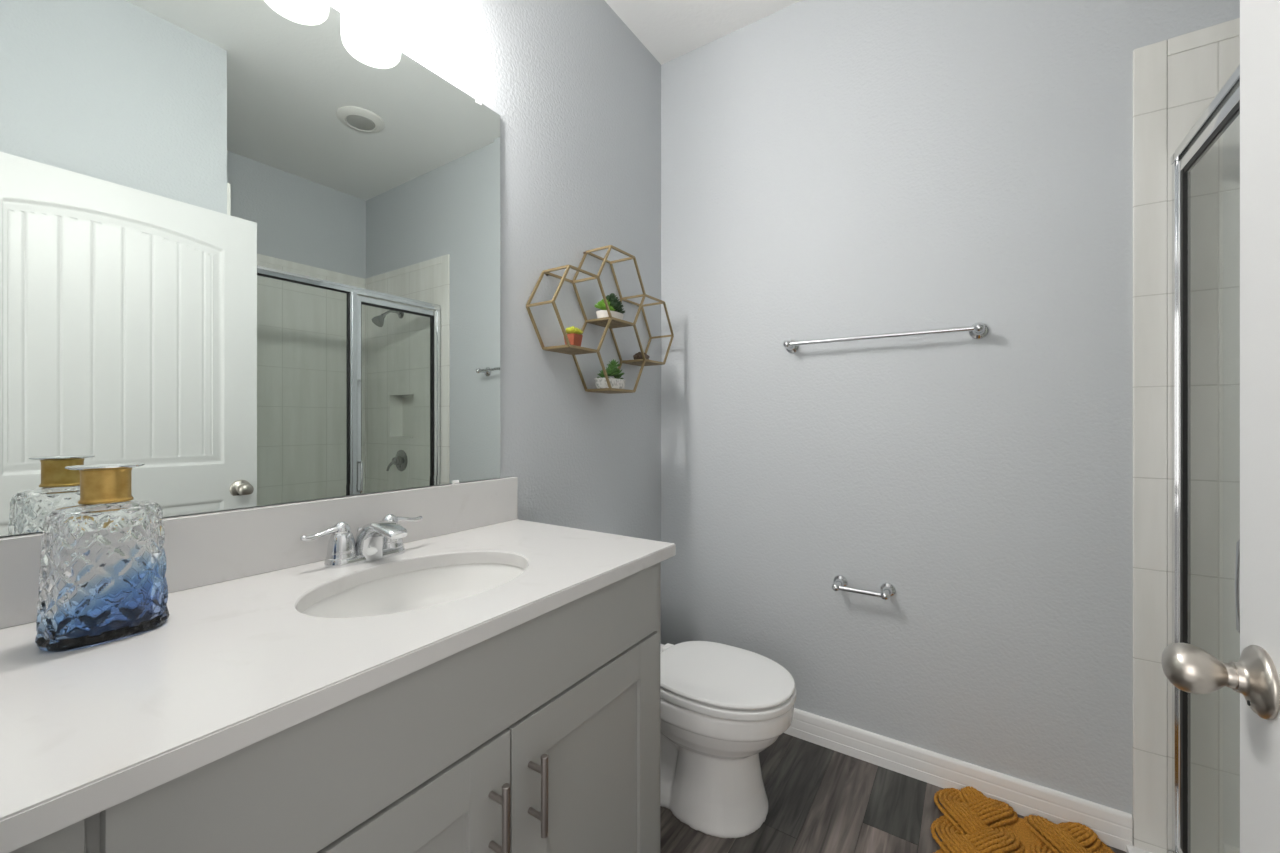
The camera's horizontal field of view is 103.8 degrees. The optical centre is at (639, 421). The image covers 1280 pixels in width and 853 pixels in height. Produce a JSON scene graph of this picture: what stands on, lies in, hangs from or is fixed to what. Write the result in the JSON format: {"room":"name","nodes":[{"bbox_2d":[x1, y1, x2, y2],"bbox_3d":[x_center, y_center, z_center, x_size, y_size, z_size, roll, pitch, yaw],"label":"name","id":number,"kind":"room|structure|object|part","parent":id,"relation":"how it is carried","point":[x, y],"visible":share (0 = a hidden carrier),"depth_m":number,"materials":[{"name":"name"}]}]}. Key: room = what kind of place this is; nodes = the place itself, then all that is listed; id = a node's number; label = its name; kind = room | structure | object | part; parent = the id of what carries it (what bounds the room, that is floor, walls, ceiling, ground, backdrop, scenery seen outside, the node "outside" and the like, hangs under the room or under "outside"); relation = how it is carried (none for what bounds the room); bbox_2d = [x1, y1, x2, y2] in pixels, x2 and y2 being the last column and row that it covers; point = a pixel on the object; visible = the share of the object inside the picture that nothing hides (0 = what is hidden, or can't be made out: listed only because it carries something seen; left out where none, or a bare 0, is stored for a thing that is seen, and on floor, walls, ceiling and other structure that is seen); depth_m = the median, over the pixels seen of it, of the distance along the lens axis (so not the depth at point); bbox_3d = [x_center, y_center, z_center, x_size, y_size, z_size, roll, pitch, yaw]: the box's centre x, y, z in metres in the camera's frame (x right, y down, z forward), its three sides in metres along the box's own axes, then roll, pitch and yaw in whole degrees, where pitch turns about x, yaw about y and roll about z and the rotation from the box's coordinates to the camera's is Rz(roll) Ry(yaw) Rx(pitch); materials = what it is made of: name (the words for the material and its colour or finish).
{"room":"bathroom","nodes":[
{"label":"bathroom","id":0,"kind":"room"},
{"bbox_2d":[0,0,660,643],"bbox_3d":[-0.475,-0.147,1.440,0.100,2.835,2.099,0,0,34],"label":"wall","id":1,"kind":"structure","parent":0,"point":[575,93],"depth_m":1.69,"materials":[{"name":"grey paint"}]},
{"bbox_2d":[0,0,499,535],"bbox_3d":[-0.657,-0.366,1.067,0.008,1.058,0.914,0,0,34],"label":"wall mirror","id":2,"kind":"object","parent":1,"relation":"attached to","point":[250,249],"visible":1,"depth_m":0.93,"materials":[{"name":"silver mirror"}]},
{"bbox_2d":[0,477,517,628],"bbox_3d":[-0.651,0.226,1.065,0.019,0.124,1.018,0,0,34],"label":"backsplash","id":3,"kind":"structure","parent":1,"relation":"attached to","point":[215,547],"depth_m":0.96,"materials":[{"name":"white stone"}]},
{"bbox_2d":[526,245,673,393],"bbox_3d":[-0.106,-0.352,1.796,0.118,0.495,0.710,0,0,34],"label":"shelf","id":4,"kind":"object","parent":1,"relation":"attached to","point":[610,322],"visible":0.96,"depth_m":1.74,"materials":[{"name":"gold metal"}]},
{"bbox_3d":[-0.222,-0.353,1.619,0.114,0.250,0.288,0,0,34],"label":"hexagon frame","id":5,"kind":"part","parent":4,"relation":"part of","materials":[{"name":"gold metal"}]},
{"bbox_2d":[564,326,582,346],"bbox_3d":[-0.214,-0.273,1.613,0.059,0.070,0.060,0,0,34],"label":"succulent pot","id":6,"kind":"object","parent":4,"relation":"on","point":[573,334],"visible":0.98,"depth_m":1.60,"materials":[{"name":"orange ceramic"}]},
{"bbox_3d":[-0.215,-0.258,1.614,0.045,0.042,0.045,0,0,34],"label":"pot","id":7,"kind":"part","parent":6,"relation":"part of","materials":[{"name":"brown ceramic"}]},
{"bbox_3d":[-0.105,-0.230,1.795,0.114,0.249,0.288,0,0,34],"label":"hexagon frame","id":8,"kind":"part","parent":4,"relation":"part of","materials":[{"name":"gold metal"}]},
{"bbox_3d":[-0.105,-0.475,1.795,0.114,0.250,0.288,0,0,34],"label":"hexagon frame","id":9,"kind":"part","parent":4,"relation":"part of","materials":[{"name":"gold metal"}]},
{"bbox_2d":[594,359,625,388],"bbox_3d":[-0.105,-0.170,1.793,0.075,0.109,0.142,0,0,34],"label":"succulent planter","id":10,"kind":"object","parent":4,"relation":"on","point":[612,370],"visible":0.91,"depth_m":1.77,"materials":[{"name":"white ceramic"}]},
{"bbox_3d":[-0.106,-0.134,1.792,0.069,0.036,0.139,0,0,34],"label":"planter","id":11,"kind":"part","parent":10,"relation":"part of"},
{"bbox_2d":[595,293,624,319],"bbox_3d":[-0.106,-0.413,1.795,0.078,0.107,0.132,0,0,34],"label":"succulent planter","id":12,"kind":"object","parent":4,"relation":"on","point":[616,310],"visible":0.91,"depth_m":1.77,"materials":[{"name":"white"}]},
{"bbox_3d":[-0.107,-0.372,1.794,0.078,0.027,0.121,0,0,34],"label":"planter","id":13,"kind":"part","parent":12,"relation":"part of","materials":[{"name":"white ceramic"}]},
{"bbox_2d":[633,352,648,359],"bbox_3d":[0.006,-0.255,1.960,0.048,0.035,0.099,0,0,34],"label":"decorative piece","id":14,"kind":"object","parent":4,"relation":"on","point":[638,355],"visible":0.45,"depth_m":1.93,"materials":[{"name":"brown"}]},
{"bbox_3d":[0.033,-0.353,2.001,0.114,0.250,0.214,0,0,34],"label":"hexagon frame","id":15,"kind":"part","parent":4,"relation":"part of","materials":[{"name":"gold metal"}]},
{"bbox_2d":[605,0,800,64],"bbox_3d":[0.590,-1.615,0.730,2.660,0.100,2.099,0,0,34],"label":"ceiling","id":16,"kind":"structure","parent":0,"point":[669,30],"depth_m":1.95,"materials":[{"name":"white paint"}]},
{"bbox_2d":[660,733,1126,852],"bbox_3d":[0.562,1.220,0.688,2.460,0.100,1.999,0,0,34],"label":"floor","id":17,"kind":"structure","parent":0,"point":[821,799],"depth_m":1.51,"materials":[{"name":"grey wood"}]},
{"bbox_2d":[10,562,659,852],"bbox_3d":[-0.420,0.743,0.907,0.575,0.854,1.007,0,0,34],"label":"vanity cabinet","id":18,"kind":"object","parent":17,"relation":"on","point":[541,734],"visible":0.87,"depth_m":0.72,"materials":[{"name":"grey paint"}]},
{"bbox_2d":[0,519,675,852],"bbox_3d":[-0.428,0.302,0.916,0.555,0.028,1.018,0,0,34],"label":"countertop","id":19,"kind":"structure","parent":18,"relation":"on","point":[236,664],"depth_m":0.60,"materials":[{"name":"white stone"}]},
{"bbox_2d":[35,463,168,651],"bbox_3d":[-0.727,0.173,0.684,0.097,0.229,0.123,0,0,34],"label":"glass bottle","id":20,"kind":"object","parent":19,"relation":"on","point":[102,579],"visible":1,"depth_m":0.66,"materials":[{"name":"blue glass"}]},
{"bbox_3d":[-0.727,0.061,0.684,0.075,0.005,0.075,0,0,34],"label":"silver rim plate","id":21,"kind":"part","parent":20,"relation":"part of","materials":[{"name":"silver metal"}]},
{"bbox_2d":[300,514,422,568],"bbox_3d":[-0.569,0.245,1.056,0.187,0.086,0.188,0,0,-10],"label":"faucet","id":22,"kind":"object","parent":19,"relation":"on","point":[382,539],"visible":1,"depth_m":1.01,"materials":[{"name":"silver metal"}]},
{"bbox_3d":[-0.619,0.215,0.990,0.033,0.026,0.092,0,0,34],"label":"lever","id":23,"kind":"part","parent":22,"relation":"part of","materials":[{"name":"silver metal"}]},
{"bbox_3d":[-0.603,0.249,1.014,0.054,0.050,0.054,0,0,34],"label":"handle","id":24,"kind":"part","parent":22,"relation":"part of","materials":[{"name":"silver metal"}]},
{"bbox_3d":[-0.575,0.279,1.056,0.059,0.018,0.161,0,0,34],"label":"plate","id":25,"kind":"part","parent":22,"relation":"part of","materials":[{"name":"silver metal"}]},
{"bbox_3d":[-0.535,0.244,1.030,0.151,0.083,0.053,0,0,34],"label":"spout","id":26,"kind":"part","parent":22,"relation":"part of","materials":[{"name":"silver metal"}]},
{"bbox_3d":[-0.547,0.249,1.098,0.054,0.050,0.054,0,0,34],"label":"handle","id":27,"kind":"part","parent":22,"relation":"part of","materials":[{"name":"silver metal"}]},
{"bbox_3d":[-0.531,0.215,1.122,0.033,0.026,0.092,0,0,34],"label":"lever","id":28,"kind":"part","parent":22,"relation":"part of","materials":[{"name":"silver metal"}]},
{"bbox_2d":[303,563,524,617],"bbox_3d":[-0.394,0.377,0.931,0.323,0.120,0.445,0,0,34],"label":"sink basin","id":29,"kind":"object","parent":19,"relation":"in","point":[429,587],"visible":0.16,"depth_m":1.06,"materials":[{"name":"white ceramic"}]},
{"bbox_3d":[-0.333,0.770,0.608,0.020,0.576,0.440,0,0,34],"label":"door","id":30,"kind":"part","parent":18,"relation":"part of","materials":[{"name":"grey paint"}]},
{"bbox_3d":[-0.208,0.597,0.743,0.040,0.128,0.012,0,0,34],"label":"bar handle","id":31,"kind":"part","parent":18,"relation":"part of","materials":[{"name":"silver metal"}]},
{"bbox_3d":[-0.164,0.597,0.809,0.040,0.128,0.012,0,0,34],"label":"bar handle","id":32,"kind":"part","parent":18,"relation":"part of","materials":[{"name":"silver metal"}]},
{"bbox_3d":[-0.087,0.770,0.976,0.020,0.576,0.440,0,0,34],"label":"door","id":33,"kind":"part","parent":18,"relation":"part of","materials":[{"name":"grey paint"}]},
{"bbox_2d":[660,641,795,837],"bbox_3d":[0.143,0.825,1.621,0.705,0.690,0.366,0,0,34],"label":"toilet","id":34,"kind":"object","parent":17,"relation":"on","point":[722,705],"visible":0.62,"depth_m":1.44,"materials":[{"name":"white ceramic"}]},
{"bbox_3d":[0.251,0.772,1.548,0.439,0.016,0.360,0,0,34],"label":"lid","id":35,"kind":"part","parent":34,"relation":"part of","materials":[{"name":"white plastic"}]},
{"bbox_3d":[0.251,0.796,1.548,0.445,0.026,0.366,0,0,34],"label":"seat","id":36,"kind":"part","parent":34,"relation":"part of","materials":[{"name":"white plastic"}]},
{"bbox_2d":[930,786,1114,852],"bbox_3d":[0.891,1.149,1.129,0.443,0.041,0.874,0,0,34],"label":"bath mat","id":37,"kind":"object","parent":17,"relation":"on","point":[971,822],"visible":1,"depth_m":1.40,"materials":[{"name":"fabric"}]},
{"bbox_2d":[661,0,1239,852],"bbox_3d":[1.183,-0.147,1.531,2.560,2.835,0.108,0,0,34],"label":"wall","id":38,"kind":"structure","parent":0,"point":[830,168],"depth_m":1.61,"materials":[{"name":"grey paint"}]},
{"bbox_2d":[832,575,895,599],"bbox_3d":[0.754,0.570,1.710,0.201,0.048,0.084,0,0,34],"label":"toilet paper holder","id":39,"kind":"object","parent":38,"relation":"attached to","point":[888,590],"visible":1,"depth_m":1.69,"materials":[{"name":"silver metal"}]},
{"bbox_3d":[0.698,0.570,1.763,0.048,0.048,0.060,0,0,34],"label":"post","id":40,"kind":"part","parent":39,"relation":"part of","materials":[{"name":"silver metal"}]},
{"bbox_3d":[0.825,0.570,1.678,0.048,0.048,0.060,0,0,34],"label":"post","id":41,"kind":"part","parent":39,"relation":"part of","materials":[{"name":"silver metal"}]},
{"bbox_2d":[783,322,988,352],"bbox_3d":[0.791,-0.282,1.688,0.631,0.052,0.080,0,0,34],"label":"towel bar","id":42,"kind":"object","parent":38,"relation":"attached to","point":[979,330],"visible":1,"depth_m":1.62,"materials":[{"name":"silver metal"}]},
{"bbox_3d":[0.556,-0.282,1.859,0.052,0.052,0.056,0,0,34],"label":"post","id":43,"kind":"part","parent":42,"relation":"part of","materials":[{"name":"silver metal"}]},
{"bbox_3d":[1.038,-0.282,1.538,0.052,0.052,0.056,0,0,34],"label":"post","id":44,"kind":"part","parent":42,"relation":"part of","materials":[{"name":"silver metal"}]},
{"bbox_2d":[784,708,1132,851],"bbox_3d":[0.713,1.121,1.780,1.500,0.099,0.014,0,0,34],"label":"baseboard","id":45,"kind":"structure","parent":38,"relation":"attached to","point":[1113,827],"depth_m":1.58,"materials":[{"name":"white paint"}]},
{"bbox_2d":[1126,845,1151,852],"bbox_3d":[1.433,1.161,0.661,0.965,0.022,1.077,0,0,34],"label":"shower base","id":46,"kind":"object","parent":38,"relation":"attached to","point":[1129,849],"depth_m":1.35,"materials":[{"name":"white ceramic"}]},
{"bbox_2d":[1168,63,1239,852],"bbox_3d":[1.112,0.220,0.871,0.079,1.860,1.061,0,0,34],"label":"shower door frame","id":47,"kind":"structure","parent":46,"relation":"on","point":[1224,108],"depth_m":1.26,"materials":[{"name":"silver metal"}]},
{"bbox_3d":[1.113,-0.693,0.870,0.030,0.035,1.061,0,0,34],"label":"header rail","id":48,"kind":"part","parent":47,"relation":"part of","materials":[{"name":"silver metal"}]},
{"bbox_3d":[1.137,0.305,0.910,0.079,0.194,0.012,0,0,34],"label":"handle","id":49,"kind":"part","parent":47,"relation":"part of","materials":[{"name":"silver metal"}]},
{"bbox_2d":[1133,18,1239,852],"bbox_3d":[1.437,0.080,0.653,0.965,2.180,1.088,0,0,34],"label":"tile surround","id":50,"kind":"object","parent":38,"relation":"attached to","point":[1149,61],"depth_m":1.34,"materials":[{"name":"tile"}]},
{"bbox_3d":[-0.107,0.120,0.019,0.894,2.100,0.137,0,0,34],"label":"trim","id":51,"kind":"structure","parent":0,"visible":0},
{"bbox_2d":[1161,0,1279,852],"bbox_3d":[0.456,0.158,0.252,0.122,2.001,0.835,0,0,34],"label":"door","id":52,"kind":"structure","parent":51,"relation":"attached to","point":[1191,669],"depth_m":0.54,"materials":[{"name":"white paint"}]},
{"bbox_3d":[0.624,0.277,0.560,0.058,0.052,0.052,0,0,34],"label":"knob","id":53,"kind":"part","parent":52,"relation":"part of","materials":[{"name":"silver metal"}]}
]}

